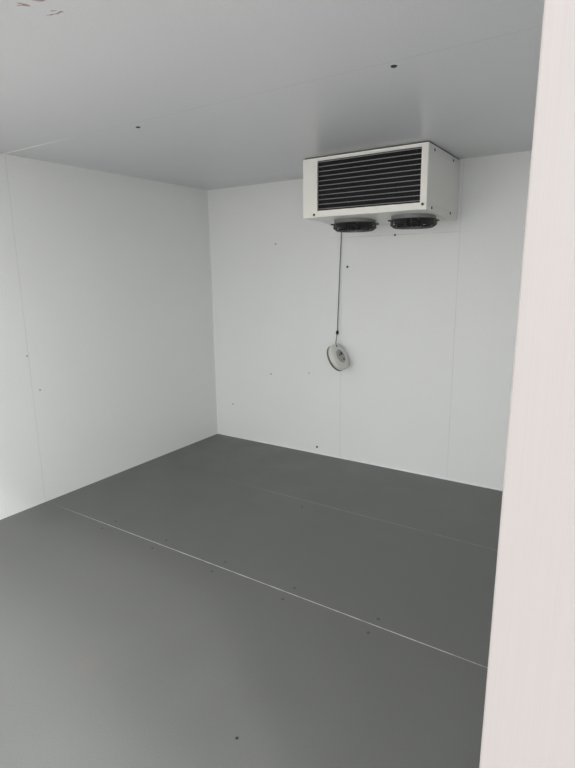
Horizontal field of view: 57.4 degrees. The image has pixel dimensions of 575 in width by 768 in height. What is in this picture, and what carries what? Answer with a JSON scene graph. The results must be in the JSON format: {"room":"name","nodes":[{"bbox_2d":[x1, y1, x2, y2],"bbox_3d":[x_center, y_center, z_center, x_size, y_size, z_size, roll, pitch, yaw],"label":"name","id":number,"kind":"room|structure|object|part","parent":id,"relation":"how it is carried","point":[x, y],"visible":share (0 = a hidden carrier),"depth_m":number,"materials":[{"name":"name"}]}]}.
{"room":"walk-in cold room","nodes":[
{"label":"walk-in cold room","id":0,"kind":"room"},
{"bbox_2d":[0,153,217,519],"bbox_3d":[-1.583,-0.357,3.772,0.102,2.300,3.260,7,14,32],"label":"wall","id":1,"kind":"structure","parent":0,"point":[107,362],"depth_m":3.90,"materials":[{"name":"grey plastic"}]},
{"bbox_2d":[207,190,217,430],"bbox_3d":[-0.709,-0.631,4.998,0.010,2.300,0.010,7,14,32],"label":"trim","id":2,"kind":"structure","parent":1,"relation":"attached to","point":[207,190],"depth_m":4.97,"materials":[{"name":"white"}]},
{"bbox_2d":[0,434,502,767],"bbox_3d":[0.035,0.998,2.984,3.940,0.061,3.280,7,14,32],"label":"floor","id":3,"kind":"structure","parent":0,"point":[119,648],"depth_m":2.45,"materials":[{"name":"grey"}]},
{"bbox_2d":[57,505,486,667],"bbox_3d":[-0.097,1.034,2.692,3.600,0.005,0.003,7,14,32],"label":"trim","id":4,"kind":"structure","parent":3,"relation":"on","point":[57,505],"depth_m":2.59,"materials":[{"name":"grey metal"}]},
{"bbox_2d":[205,474,497,550],"bbox_3d":[0.641,0.883,3.352,3.100,0.005,0.004,7,14,32],"label":"trim","id":5,"kind":"structure","parent":3,"relation":"on","point":[205,474],"depth_m":3.44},
{"bbox_2d":[0,0,543,189],"bbox_3d":[0.011,-1.329,2.494,3.940,0.103,3.260,7,14,32],"label":"ceiling","id":6,"kind":"structure","parent":0,"point":[200,94],"depth_m":2.05,"materials":[{"name":"grey metal"}]},
{"bbox_2d":[303,141,459,231],"bbox_3d":[0.639,-1.277,3.554,0.849,0.464,0.656,7,14,32],"label":"evaporator unit","id":7,"kind":"object","parent":6,"relation":"attached to","point":[413,185],"visible":1,"depth_m":3.30,"materials":[{"name":"white metal"}]},
{"bbox_2d":[327,232,348,370],"bbox_3d":[0.399,-0.652,4.116,0.145,1.114,0.226,7,14,32],"label":"hanging lamp","id":8,"kind":"object","parent":7,"relation":"hanging from","point":[337,357],"visible":1,"depth_m":4.16,"materials":[{"name":"grey plastic"}]},
{"bbox_3d":[0.391,-0.207,4.218,0.018,0.220,0.220,-26,-5,37],"label":"plate","id":9,"kind":"part","parent":8,"relation":"part of","materials":[{"name":"grey plastic"}]},
{"bbox_3d":[0.467,-1.099,3.642,0.096,0.082,0.096,7,14,32],"label":"motor","id":10,"kind":"part","parent":7,"relation":"part of","materials":[{"name":"black plastic"}]},
{"bbox_3d":[0.463,-1.256,3.286,0.846,0.371,0.012,7,14,32],"label":"frame","id":11,"kind":"part","parent":7,"relation":"part of","materials":[{"name":"white metal"}]},
{"bbox_2d":[307,204,456,225],"bbox_3d":[0.641,-1.136,3.588,0.844,0.054,0.650,7,14,32],"label":"drip tray","id":12,"kind":"object","parent":7,"relation":"on","point":[377,214],"depth_m":3.37,"materials":[{"name":"white metal"}]},
{"bbox_3d":[0.820,-1.055,3.416,0.096,0.082,0.096,7,14,32],"label":"motor","id":13,"kind":"part","parent":7,"relation":"part of","materials":[{"name":"black plastic"}]},
{"bbox_3d":[0.641,-1.330,3.550,0.846,0.340,0.641,7,14,32],"label":"casing","id":14,"kind":"part","parent":7,"relation":"part of","materials":[{"name":"white metal"}]},
{"bbox_2d":[208,150,531,489],"bbox_3d":[0.886,-0.445,4.038,3.740,2.300,0.102,7,14,32],"label":"wall","id":15,"kind":"structure","parent":0,"point":[427,318],"depth_m":4.14,"materials":[{"name":"white metal"}]},
{"bbox_2d":[217,433,502,490],"bbox_3d":[0.872,0.685,4.236,3.740,0.011,0.009,7,14,32],"label":"trim","id":16,"kind":"structure","parent":15,"relation":"attached to","point":[217,433],"depth_m":4.34,"materials":[{"name":"white plastic"}]},
{"bbox_2d":[479,0,574,767],"bbox_3d":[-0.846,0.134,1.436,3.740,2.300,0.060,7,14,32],"label":"door frame","id":17,"kind":"structure","parent":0,"point":[529,717],"depth_m":0.63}
]}

